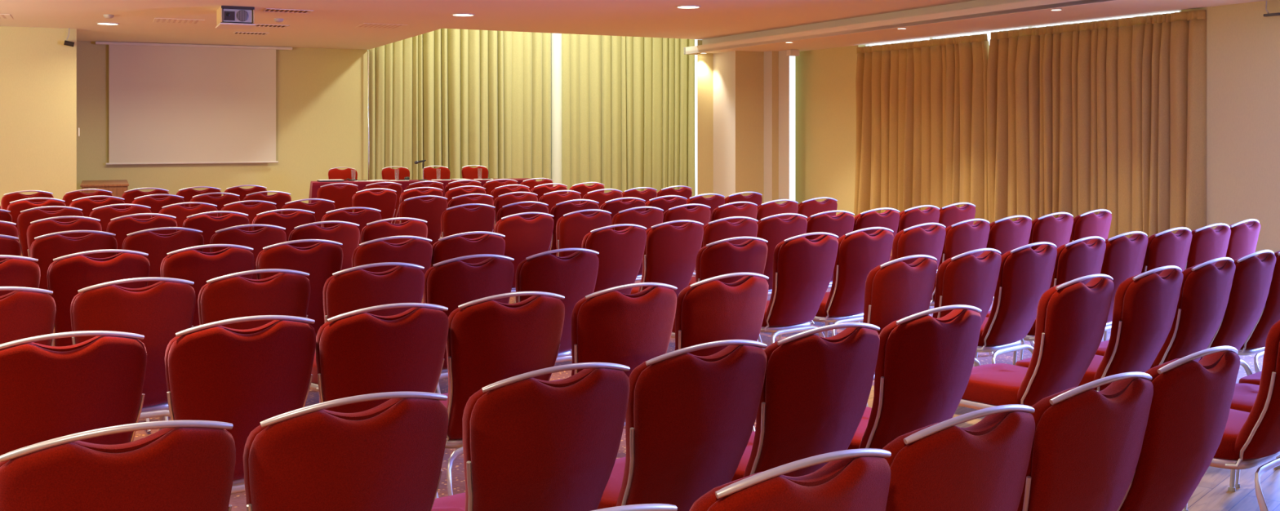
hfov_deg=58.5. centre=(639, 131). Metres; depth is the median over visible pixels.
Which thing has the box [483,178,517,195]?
banquet chair
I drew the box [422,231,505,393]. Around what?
banquet chair
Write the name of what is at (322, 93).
wall
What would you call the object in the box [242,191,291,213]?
banquet chair
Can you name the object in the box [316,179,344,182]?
laptop
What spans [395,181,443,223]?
banquet chair
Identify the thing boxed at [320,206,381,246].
banquet chair
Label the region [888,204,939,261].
banquet chair
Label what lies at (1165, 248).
cushion
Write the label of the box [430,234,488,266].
cushion
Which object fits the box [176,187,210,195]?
cushion
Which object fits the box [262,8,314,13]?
ceiling vent
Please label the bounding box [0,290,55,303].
cushion
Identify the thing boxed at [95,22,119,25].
recessed light
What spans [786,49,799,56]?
box
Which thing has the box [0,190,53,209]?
banquet chair
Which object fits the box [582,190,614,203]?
cushion
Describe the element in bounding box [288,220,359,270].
banquet chair
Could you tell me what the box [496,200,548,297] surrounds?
banquet chair
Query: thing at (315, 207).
cushion
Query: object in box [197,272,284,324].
cushion
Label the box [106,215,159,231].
cushion
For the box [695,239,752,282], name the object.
cushion
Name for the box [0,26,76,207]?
wall
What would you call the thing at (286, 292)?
banquet chair
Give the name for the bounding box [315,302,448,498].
banquet chair
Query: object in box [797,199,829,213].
cushion
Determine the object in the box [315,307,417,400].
cushion
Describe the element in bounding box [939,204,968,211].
cushion
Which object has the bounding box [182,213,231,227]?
cushion
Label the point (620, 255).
banquet chair
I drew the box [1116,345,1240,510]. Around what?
banquet chair
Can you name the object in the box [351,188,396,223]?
banquet chair
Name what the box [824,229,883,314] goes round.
cushion
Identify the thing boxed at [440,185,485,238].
banquet chair
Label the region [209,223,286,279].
banquet chair
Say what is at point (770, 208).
banquet chair
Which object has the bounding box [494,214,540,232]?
cushion
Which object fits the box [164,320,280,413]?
cushion
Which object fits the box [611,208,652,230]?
cushion
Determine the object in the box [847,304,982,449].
banquet chair
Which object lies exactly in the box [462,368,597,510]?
cushion
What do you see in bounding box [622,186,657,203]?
banquet chair
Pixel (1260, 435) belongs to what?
cushion
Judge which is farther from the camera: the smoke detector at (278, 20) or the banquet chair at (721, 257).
the smoke detector at (278, 20)
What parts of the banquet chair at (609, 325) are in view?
rail, backrest, handle rail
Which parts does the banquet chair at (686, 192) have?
handle rail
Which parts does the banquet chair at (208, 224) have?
handle rail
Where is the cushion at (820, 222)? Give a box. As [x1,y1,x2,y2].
[804,212,844,238]
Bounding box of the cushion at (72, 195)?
[62,191,98,199]
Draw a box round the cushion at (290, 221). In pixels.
[252,211,298,231]
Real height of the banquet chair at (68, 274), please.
0.936 m
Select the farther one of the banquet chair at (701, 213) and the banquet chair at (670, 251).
the banquet chair at (701, 213)
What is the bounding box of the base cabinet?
[80,179,128,197]
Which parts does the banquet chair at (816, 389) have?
seat, rail, handle rail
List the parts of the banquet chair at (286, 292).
handle rail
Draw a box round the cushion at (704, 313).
[675,275,751,350]
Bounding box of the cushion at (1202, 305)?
[1152,260,1226,367]
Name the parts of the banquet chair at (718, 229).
seat, backrest, handle rail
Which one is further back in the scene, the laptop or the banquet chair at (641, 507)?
the laptop
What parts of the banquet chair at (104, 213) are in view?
handle rail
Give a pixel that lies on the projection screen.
(169, 104)
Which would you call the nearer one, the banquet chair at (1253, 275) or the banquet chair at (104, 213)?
the banquet chair at (1253, 275)
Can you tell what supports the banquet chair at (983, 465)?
on the floor
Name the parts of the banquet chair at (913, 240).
backrest, handle rail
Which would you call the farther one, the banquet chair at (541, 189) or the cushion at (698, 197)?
the banquet chair at (541, 189)
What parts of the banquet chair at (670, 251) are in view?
seat, rail, handle rail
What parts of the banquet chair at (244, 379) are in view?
rail, seat frame, handle rail, rail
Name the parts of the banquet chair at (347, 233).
handle rail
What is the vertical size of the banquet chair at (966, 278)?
0.936 m
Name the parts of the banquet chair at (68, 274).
rail, backrest, handle rail, leg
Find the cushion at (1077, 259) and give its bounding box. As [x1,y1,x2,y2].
[1035,239,1098,328]
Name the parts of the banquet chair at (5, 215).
handle rail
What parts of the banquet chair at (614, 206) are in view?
backrest, handle rail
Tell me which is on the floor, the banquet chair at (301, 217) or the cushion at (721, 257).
the banquet chair at (301, 217)
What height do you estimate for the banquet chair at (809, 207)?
0.936 m
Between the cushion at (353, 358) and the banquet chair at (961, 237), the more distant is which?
the banquet chair at (961, 237)
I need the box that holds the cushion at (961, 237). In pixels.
[933,221,982,291]
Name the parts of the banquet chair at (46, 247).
handle rail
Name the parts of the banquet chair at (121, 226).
handle rail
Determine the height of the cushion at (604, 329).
0.536 m
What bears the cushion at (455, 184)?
on the banquet chair at (455, 184)
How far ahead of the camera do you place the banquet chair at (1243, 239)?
7.44 m
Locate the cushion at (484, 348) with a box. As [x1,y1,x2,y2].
[445,295,539,409]
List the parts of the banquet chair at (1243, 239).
handle rail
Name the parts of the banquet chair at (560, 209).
handle rail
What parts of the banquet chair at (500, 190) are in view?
handle rail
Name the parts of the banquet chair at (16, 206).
handle rail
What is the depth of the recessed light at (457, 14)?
14.12 m
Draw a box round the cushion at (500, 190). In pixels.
[490,186,520,195]
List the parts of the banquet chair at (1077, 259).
leg, seat, leg, seat frame, rail, backrest, handle rail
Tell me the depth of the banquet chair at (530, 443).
2.81 m
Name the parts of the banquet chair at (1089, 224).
handle rail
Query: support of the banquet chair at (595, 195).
on the floor
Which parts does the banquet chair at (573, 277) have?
handle rail, seat frame, leg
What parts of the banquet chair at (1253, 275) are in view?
rail, backrest, leg, handle rail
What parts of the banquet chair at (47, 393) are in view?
handle rail, rail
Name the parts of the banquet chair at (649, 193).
handle rail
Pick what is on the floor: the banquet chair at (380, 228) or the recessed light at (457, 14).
the banquet chair at (380, 228)
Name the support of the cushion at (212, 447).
on the banquet chair at (184, 465)
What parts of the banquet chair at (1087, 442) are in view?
rail, handle rail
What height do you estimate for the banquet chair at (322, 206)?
0.936 m
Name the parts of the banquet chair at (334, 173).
handle rail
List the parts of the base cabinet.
door, door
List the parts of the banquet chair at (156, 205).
handle rail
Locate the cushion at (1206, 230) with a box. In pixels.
[1191,225,1223,235]
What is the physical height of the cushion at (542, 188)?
0.536 m
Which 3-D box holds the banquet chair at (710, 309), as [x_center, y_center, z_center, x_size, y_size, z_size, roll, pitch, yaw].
[0.204,1.044,4.895,0.464,0.936,0.645,0,0,-37]
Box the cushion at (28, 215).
[17,208,81,235]
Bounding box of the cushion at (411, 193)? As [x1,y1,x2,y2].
[400,188,432,204]
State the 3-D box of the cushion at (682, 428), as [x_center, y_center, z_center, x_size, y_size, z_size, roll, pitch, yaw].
[0.132,0.866,3.242,0.462,0.536,0.245,0,0,-36]
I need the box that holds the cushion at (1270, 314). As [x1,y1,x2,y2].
[1242,250,1279,346]
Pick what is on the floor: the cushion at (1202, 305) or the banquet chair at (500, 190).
the banquet chair at (500, 190)
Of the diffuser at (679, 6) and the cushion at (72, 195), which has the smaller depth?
the cushion at (72, 195)
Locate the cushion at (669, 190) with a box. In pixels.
[657,186,684,197]
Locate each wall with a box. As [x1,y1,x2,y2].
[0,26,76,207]
[76,40,367,203]
[697,40,789,204]
[795,0,1279,256]
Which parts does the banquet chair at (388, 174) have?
handle rail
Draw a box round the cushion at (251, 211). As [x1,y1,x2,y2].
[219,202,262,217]
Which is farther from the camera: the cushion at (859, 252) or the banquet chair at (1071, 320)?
the cushion at (859, 252)
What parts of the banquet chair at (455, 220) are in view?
backrest, handle rail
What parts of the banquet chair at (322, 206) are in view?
handle rail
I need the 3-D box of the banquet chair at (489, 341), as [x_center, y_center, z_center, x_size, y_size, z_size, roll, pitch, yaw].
[-0.611,1.044,4.351,0.464,0.936,0.645,0,0,-34]
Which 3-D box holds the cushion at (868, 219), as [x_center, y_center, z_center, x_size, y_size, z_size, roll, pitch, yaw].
[1.760,0.866,8.727,0.462,0.536,0.245,0,0,-36]
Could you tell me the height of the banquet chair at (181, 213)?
0.936 m
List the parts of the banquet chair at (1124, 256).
leg, backrest, handle rail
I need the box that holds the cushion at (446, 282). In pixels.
[422,257,493,303]
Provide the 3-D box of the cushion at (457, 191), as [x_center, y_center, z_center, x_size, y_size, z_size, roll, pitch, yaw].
[-1.891,0.866,12.237,0.462,0.536,0.245,0,0,-35]
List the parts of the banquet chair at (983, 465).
handle rail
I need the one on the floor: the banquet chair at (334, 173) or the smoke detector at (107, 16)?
the banquet chair at (334, 173)
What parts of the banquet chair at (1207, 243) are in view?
backrest, handle rail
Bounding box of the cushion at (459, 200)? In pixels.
[447,195,483,208]
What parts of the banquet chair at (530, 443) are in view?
seat, rail, handle rail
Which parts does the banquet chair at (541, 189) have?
handle rail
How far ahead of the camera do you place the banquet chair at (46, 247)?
6.62 m
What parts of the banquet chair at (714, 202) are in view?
handle rail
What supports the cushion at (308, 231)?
on the banquet chair at (347, 233)
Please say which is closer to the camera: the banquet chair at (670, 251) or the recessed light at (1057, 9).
the banquet chair at (670, 251)
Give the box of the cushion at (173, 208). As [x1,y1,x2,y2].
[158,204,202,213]
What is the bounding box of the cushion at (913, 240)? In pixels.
[891,225,937,260]
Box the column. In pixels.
[551,33,561,186]
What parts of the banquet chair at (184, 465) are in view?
handle rail, rail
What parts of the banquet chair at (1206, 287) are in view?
seat, rail, backrest, handle rail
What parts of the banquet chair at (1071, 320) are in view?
seat frame, seat, rail, backrest, handle rail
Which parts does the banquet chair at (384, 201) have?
handle rail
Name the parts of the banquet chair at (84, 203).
handle rail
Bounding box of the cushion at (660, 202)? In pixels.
[644,197,677,211]
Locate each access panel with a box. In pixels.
[0,13,13,18]
[152,17,204,24]
[355,23,407,28]
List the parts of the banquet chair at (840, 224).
handle rail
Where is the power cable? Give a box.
[344,178,357,181]
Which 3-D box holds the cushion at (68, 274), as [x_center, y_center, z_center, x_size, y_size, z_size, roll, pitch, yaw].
[-2.692,0.866,5.672,0.462,0.536,0.245,0,0,-36]
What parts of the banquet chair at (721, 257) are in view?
seat frame, seat, backrest, handle rail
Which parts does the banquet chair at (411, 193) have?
handle rail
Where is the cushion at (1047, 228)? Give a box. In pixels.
[1028,214,1066,244]
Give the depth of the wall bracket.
10.69 m
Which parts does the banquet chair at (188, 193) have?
handle rail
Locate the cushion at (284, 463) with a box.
[243,398,403,504]
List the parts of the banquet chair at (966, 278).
rail, backrest, handle rail, leg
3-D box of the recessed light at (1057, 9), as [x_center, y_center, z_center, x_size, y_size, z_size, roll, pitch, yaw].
[4.210,-1.230,11.556,0.113,0.011,0.113,0,0,0]
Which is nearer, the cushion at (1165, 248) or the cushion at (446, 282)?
the cushion at (446, 282)
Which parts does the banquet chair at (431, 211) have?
handle rail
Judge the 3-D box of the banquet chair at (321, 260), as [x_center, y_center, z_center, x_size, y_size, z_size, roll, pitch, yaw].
[-1.956,1.044,6.346,0.464,0.936,0.645,0,0,-34]
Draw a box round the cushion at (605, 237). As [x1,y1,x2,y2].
[582,226,632,248]
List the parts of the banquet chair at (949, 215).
backrest, handle rail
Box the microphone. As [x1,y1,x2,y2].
[414,160,427,180]
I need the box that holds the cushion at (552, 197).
[538,191,571,202]
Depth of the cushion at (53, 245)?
6.63 m
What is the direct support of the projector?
hanging from the ceiling
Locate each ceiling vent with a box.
[233,31,269,35]
[253,24,289,27]
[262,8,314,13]
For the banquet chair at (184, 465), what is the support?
on the floor
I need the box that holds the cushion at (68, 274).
[46,253,147,295]
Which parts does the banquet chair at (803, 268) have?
seat, rail, leg, seat frame, handle rail, leg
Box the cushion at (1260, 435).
[1234,320,1279,455]
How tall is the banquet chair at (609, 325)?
0.936 m
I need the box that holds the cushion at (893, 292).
[862,257,926,323]
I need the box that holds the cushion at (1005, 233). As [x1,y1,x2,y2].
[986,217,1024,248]
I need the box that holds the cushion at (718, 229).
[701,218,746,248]
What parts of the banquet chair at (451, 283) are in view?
seat frame, handle rail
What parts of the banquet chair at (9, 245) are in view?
handle rail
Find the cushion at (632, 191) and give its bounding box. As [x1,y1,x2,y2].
[622,188,649,195]
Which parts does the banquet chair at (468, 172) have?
handle rail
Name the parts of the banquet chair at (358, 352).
rail, backrest, handle rail, rail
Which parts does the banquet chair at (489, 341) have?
rail, seat, seat frame, leg, backrest, handle rail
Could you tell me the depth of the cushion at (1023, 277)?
5.92 m
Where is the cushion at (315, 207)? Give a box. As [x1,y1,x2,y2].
[280,200,320,214]
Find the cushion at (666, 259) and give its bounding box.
[638,222,690,292]
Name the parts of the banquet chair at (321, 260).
backrest, handle rail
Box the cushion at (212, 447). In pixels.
[0,427,231,466]
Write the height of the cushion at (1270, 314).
0.536 m
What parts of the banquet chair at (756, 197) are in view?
handle rail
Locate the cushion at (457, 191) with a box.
[444,186,476,199]
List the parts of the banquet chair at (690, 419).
seat, rail, handle rail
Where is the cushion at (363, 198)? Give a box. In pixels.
[351,190,385,210]
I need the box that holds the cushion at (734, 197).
[724,193,754,203]
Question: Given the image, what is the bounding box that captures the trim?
[684,0,1122,54]
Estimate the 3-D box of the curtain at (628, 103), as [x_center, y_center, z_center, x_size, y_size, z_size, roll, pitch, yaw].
[-0.168,-0.854,22.362,2.884,4.670,0.174,0,0,-25]
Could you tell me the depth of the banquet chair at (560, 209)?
9.65 m
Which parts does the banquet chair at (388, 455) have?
rail, handle rail, rail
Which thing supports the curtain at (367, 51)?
hanging from the ceiling
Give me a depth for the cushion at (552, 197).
11.13 m
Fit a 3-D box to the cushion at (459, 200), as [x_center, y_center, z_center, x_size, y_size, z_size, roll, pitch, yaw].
[-1.611,0.866,10.701,0.462,0.536,0.245,0,0,-36]
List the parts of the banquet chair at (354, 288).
seat, seat frame, rail, backrest, handle rail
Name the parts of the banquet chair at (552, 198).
handle rail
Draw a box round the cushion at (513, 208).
[496,203,537,222]
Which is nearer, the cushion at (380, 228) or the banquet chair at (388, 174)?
the cushion at (380, 228)
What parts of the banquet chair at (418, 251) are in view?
handle rail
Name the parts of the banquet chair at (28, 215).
rail, handle rail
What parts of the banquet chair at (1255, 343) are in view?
rail, seat frame, leg, backrest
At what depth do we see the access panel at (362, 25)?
15.72 m
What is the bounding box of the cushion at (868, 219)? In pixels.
[853,209,891,231]
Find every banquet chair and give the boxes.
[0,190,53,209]
[0,208,12,222]
[0,220,18,240]
[0,234,21,261]
[0,254,40,296]
[0,286,55,346]
[0,330,146,455]
[0,420,235,510]
[6,197,66,241]
[17,205,83,257]
[26,215,102,257]
[30,230,117,294]
[46,248,151,432]
[62,188,112,206]
[69,195,125,217]
[70,276,195,431]
[88,203,151,231]
[106,213,177,254]
[121,187,168,208]
[121,226,204,286]
[130,194,184,217]
[140,315,315,494]
[158,201,217,231]
[160,244,254,420]
[176,186,222,207]
[182,210,248,253]
[189,192,239,217]
[197,268,310,329]
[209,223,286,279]
[219,200,276,231]
[223,184,267,204]
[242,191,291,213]
[243,391,448,510]
[252,208,315,244]
[256,239,342,389]
[280,198,334,226]
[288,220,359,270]
[310,262,424,391]
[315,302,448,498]
[316,182,358,213]
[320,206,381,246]
[328,167,357,180]
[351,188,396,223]
[351,235,432,274]
[360,217,427,244]
[363,182,402,223]
[381,166,409,180]
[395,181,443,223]
[399,195,447,246]
[400,186,442,204]
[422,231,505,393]
[422,253,514,379]
[423,165,449,179]
[430,203,495,267]
[431,362,630,510]
[439,291,564,495]
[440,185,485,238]
[444,179,481,194]
[447,193,493,208]
[461,164,488,178]
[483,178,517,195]
[490,184,529,231]
[493,191,537,232]
[494,212,553,302]
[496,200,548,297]
[515,248,599,362]
[520,177,553,191]
[529,182,567,201]
[538,190,581,213]
[548,199,599,256]
[551,282,677,428]
[555,208,611,257]
[568,182,604,204]
[582,188,622,208]
[582,223,646,293]
[591,503,677,510]
[597,339,767,510]
[599,197,645,282]
[611,206,663,281]
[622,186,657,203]
[630,219,703,297]
[644,195,687,213]
[657,185,692,199]
[662,203,711,275]
[671,236,768,337]
[675,271,768,431]
[686,193,724,222]
[688,216,758,341]
[688,448,891,510]
[694,201,757,270]
[724,191,762,207]
[731,322,879,481]
[755,199,798,222]
[756,213,807,342]
[760,231,838,343]
[777,226,893,340]
[797,196,837,218]
[804,209,854,288]
[833,222,946,334]
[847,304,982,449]
[853,207,899,322]
[862,254,937,407]
[882,404,1035,510]
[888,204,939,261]
[890,202,975,272]
[928,215,1034,351]
[929,218,993,355]
[932,248,1001,366]
[958,273,1114,409]
[973,235,1106,366]
[976,241,1057,364]
[1015,265,1183,391]
[1017,371,1153,510]
[1019,231,1147,360]
[1028,212,1073,249]
[1069,208,1111,243]
[1095,257,1235,368]
[1103,226,1192,341]
[1110,222,1231,333]
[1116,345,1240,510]
[1182,382,1259,510]
[1198,249,1276,375]
[1208,320,1279,510]
[1225,218,1260,261]
[1235,371,1279,488]
[1237,250,1279,373]
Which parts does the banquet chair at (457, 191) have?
backrest, handle rail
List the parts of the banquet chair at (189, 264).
backrest, handle rail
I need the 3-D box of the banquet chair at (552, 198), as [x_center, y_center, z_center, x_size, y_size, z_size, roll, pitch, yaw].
[-0.922,1.044,11.448,0.464,0.936,0.645,0,0,-36]
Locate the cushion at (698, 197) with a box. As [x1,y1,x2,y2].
[686,195,716,201]
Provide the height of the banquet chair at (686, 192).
0.936 m
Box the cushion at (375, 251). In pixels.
[351,238,413,267]
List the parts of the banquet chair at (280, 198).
handle rail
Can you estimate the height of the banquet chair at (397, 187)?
0.936 m
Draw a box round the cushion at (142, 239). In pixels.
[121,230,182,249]
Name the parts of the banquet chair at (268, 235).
handle rail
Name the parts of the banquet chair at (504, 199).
backrest, handle rail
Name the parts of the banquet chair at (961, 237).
rail, backrest, handle rail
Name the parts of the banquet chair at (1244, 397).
leg, seat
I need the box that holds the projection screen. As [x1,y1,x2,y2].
[95,41,292,164]
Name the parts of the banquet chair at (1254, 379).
leg, seat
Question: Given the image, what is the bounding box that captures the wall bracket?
[1263,0,1279,17]
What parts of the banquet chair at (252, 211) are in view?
handle rail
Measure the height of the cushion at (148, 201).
0.536 m
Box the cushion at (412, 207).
[399,197,435,223]
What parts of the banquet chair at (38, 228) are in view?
handle rail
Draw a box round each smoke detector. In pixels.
[103,14,114,18]
[274,18,284,22]
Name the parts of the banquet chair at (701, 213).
backrest, handle rail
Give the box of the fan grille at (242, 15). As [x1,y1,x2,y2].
[236,9,248,21]
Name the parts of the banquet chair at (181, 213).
handle rail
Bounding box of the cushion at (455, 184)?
[444,181,472,194]
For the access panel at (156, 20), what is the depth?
14.92 m
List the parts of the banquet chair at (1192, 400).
rail, handle rail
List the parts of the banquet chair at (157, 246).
handle rail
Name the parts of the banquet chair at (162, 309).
rail, handle rail, seat frame, leg, leg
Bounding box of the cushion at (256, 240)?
[209,226,266,252]
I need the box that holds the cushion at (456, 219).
[440,205,482,233]
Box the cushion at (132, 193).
[121,189,156,198]
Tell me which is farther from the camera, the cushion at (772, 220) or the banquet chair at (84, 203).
the banquet chair at (84, 203)
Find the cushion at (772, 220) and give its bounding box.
[756,215,796,224]
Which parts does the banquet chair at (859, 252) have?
seat, leg, rail, leg, seat frame, backrest, handle rail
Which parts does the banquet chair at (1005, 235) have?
backrest, handle rail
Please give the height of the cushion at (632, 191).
0.536 m
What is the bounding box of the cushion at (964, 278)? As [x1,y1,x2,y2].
[932,251,991,318]
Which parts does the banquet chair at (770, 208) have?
handle rail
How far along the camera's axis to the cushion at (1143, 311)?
4.85 m
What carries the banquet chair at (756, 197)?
on the floor
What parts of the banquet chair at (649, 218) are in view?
handle rail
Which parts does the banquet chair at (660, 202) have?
handle rail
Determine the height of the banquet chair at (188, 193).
0.936 m
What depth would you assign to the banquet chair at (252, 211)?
9.55 m
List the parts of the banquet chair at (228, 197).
handle rail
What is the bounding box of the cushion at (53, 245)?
[30,232,117,257]
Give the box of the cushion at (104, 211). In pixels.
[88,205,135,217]
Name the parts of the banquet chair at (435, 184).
backrest, handle rail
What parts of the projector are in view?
connector panel, plate, lift frame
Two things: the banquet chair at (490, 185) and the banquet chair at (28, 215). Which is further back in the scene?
the banquet chair at (490, 185)
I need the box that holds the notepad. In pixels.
[371,179,386,181]
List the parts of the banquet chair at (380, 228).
handle rail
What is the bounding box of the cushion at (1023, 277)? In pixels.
[981,244,1048,342]
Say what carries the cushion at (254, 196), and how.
on the banquet chair at (280, 198)
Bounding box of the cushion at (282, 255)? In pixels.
[256,242,321,279]
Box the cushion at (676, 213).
[662,205,701,222]
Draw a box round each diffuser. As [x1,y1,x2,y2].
[453,14,471,16]
[679,6,697,8]
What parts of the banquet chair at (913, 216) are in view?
backrest, handle rail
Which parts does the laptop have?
lid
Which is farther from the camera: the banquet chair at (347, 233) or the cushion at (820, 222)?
the cushion at (820, 222)
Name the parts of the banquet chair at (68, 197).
handle rail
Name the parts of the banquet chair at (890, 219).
backrest, handle rail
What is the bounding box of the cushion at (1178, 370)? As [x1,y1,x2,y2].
[1144,351,1225,382]
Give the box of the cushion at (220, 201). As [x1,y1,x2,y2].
[189,194,226,207]
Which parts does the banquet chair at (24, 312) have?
handle rail, rail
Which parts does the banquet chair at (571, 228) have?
rail, handle rail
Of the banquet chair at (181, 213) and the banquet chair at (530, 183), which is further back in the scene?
the banquet chair at (530, 183)
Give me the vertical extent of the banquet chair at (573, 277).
0.936 m
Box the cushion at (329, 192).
[316,184,347,201]
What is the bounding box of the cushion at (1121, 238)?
[1105,233,1140,243]
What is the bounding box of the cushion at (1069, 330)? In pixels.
[1017,277,1103,404]
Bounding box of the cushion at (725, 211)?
[711,203,748,221]
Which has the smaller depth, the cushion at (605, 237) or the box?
the cushion at (605, 237)
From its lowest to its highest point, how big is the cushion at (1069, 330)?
0.536 m
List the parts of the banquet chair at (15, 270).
handle rail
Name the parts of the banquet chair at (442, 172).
handle rail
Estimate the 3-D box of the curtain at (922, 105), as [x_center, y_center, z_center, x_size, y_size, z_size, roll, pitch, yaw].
[3.639,0.140,15.215,0.185,2.684,2.711,0,0,-27]
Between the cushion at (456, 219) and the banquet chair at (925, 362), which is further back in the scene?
the cushion at (456, 219)
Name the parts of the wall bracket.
stem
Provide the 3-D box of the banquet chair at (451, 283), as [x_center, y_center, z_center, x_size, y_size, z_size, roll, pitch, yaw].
[-0.943,1.044,5.589,0.464,0.936,0.645,0,0,-37]
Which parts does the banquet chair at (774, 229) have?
backrest, handle rail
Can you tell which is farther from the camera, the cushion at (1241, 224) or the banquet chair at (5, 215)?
the banquet chair at (5, 215)
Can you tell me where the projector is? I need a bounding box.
[215,5,255,29]
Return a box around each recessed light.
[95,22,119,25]
[451,13,475,16]
[675,4,701,8]
[1050,8,1062,10]
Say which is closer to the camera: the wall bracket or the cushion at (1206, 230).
the cushion at (1206, 230)
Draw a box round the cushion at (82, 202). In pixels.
[69,197,110,206]
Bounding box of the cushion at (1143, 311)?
[1093,269,1173,388]
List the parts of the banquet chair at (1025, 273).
seat, rail, leg, seat frame, leg, handle rail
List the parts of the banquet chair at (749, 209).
backrest, handle rail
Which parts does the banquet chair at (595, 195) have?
handle rail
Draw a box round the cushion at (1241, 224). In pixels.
[1228,221,1254,228]
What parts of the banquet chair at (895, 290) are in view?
rail, backrest, handle rail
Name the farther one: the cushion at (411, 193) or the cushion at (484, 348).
the cushion at (411, 193)
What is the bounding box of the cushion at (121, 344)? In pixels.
[28,336,144,351]
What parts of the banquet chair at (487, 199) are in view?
handle rail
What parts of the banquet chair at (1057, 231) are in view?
handle rail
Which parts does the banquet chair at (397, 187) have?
handle rail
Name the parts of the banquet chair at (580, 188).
handle rail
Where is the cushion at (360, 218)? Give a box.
[320,208,367,226]
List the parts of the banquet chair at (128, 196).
handle rail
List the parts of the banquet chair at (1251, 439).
seat, seat frame, rail, leg, backrest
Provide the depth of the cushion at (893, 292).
5.26 m
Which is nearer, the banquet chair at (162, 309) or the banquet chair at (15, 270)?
the banquet chair at (162, 309)
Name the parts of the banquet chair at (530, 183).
handle rail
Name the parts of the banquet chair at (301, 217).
handle rail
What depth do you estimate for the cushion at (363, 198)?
11.51 m
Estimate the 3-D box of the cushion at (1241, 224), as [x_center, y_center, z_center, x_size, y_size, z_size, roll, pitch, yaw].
[3.920,0.866,7.598,0.462,0.536,0.245,0,0,-40]
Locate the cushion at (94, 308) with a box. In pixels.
[70,280,163,331]
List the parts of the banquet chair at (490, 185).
handle rail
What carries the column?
on the floor
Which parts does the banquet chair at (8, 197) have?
handle rail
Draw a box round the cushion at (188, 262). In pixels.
[160,247,231,277]
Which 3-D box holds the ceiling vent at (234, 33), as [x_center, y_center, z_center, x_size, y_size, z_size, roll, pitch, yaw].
[-5.727,-1.442,16.838,0.480,0.008,0.302,0,0,-25]
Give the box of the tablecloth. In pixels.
[308,177,535,217]
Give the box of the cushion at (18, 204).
[6,200,65,209]
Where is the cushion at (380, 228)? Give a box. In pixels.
[360,219,410,243]
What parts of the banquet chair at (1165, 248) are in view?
leg, backrest, handle rail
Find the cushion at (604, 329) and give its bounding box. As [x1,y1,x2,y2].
[571,286,656,375]
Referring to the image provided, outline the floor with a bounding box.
[133,249,1279,510]
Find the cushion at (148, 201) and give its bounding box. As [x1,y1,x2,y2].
[130,195,169,207]
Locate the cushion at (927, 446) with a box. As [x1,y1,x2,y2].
[882,411,1011,466]
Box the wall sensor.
[63,28,74,47]
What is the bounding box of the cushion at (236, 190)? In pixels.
[223,186,254,195]
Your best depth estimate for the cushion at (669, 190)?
12.07 m
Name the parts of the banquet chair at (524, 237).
handle rail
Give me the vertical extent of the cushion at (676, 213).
0.536 m
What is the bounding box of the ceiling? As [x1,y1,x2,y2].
[0,0,1269,54]
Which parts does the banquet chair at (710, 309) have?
rail, backrest, handle rail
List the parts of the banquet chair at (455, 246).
leg, backrest, handle rail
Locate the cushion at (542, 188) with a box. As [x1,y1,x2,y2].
[529,184,559,192]
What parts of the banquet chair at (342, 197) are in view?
handle rail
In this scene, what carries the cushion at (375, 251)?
on the banquet chair at (418, 251)
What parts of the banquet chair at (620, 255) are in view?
handle rail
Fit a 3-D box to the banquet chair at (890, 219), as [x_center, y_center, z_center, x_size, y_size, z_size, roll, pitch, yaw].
[1.658,1.044,8.869,0.464,0.936,0.645,0,0,-36]
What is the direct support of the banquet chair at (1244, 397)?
on the floor
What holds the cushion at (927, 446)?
on the banquet chair at (983, 465)
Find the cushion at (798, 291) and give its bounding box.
[764,235,826,324]
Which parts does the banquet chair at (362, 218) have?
handle rail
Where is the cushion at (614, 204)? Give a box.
[599,199,635,209]
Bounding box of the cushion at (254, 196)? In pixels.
[242,192,278,204]
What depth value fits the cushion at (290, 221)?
8.45 m
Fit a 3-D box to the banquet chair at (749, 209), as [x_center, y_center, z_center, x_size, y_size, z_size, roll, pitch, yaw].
[0.644,1.044,9.632,0.464,0.936,0.645,0,0,-37]
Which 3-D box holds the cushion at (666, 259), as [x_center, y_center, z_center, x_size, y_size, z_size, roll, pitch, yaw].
[0.189,0.866,7.532,0.462,0.536,0.245,0,0,-35]
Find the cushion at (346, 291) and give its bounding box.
[322,266,401,321]
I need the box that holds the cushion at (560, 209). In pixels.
[548,201,587,250]
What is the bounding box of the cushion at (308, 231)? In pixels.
[288,223,342,244]
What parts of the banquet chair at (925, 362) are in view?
seat, rail, handle rail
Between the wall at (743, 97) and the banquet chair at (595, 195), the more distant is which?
the wall at (743, 97)
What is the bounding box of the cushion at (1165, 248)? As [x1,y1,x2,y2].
[1141,229,1185,273]
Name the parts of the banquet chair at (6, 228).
handle rail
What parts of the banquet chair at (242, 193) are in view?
handle rail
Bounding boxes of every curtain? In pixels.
[367,50,369,180]
[368,28,551,181]
[561,33,695,196]
[853,33,989,223]
[986,9,1206,238]
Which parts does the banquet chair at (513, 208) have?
backrest, handle rail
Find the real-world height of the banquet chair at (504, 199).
0.936 m
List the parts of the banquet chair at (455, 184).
handle rail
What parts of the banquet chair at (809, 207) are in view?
handle rail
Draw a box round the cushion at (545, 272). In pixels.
[515,251,581,302]
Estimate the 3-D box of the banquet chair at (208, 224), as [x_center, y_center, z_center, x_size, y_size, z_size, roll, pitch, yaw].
[-3.206,1.044,8.518,0.464,0.936,0.645,0,0,-32]
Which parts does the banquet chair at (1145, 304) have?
seat, rail, backrest, handle rail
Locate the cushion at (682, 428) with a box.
[616,345,740,506]

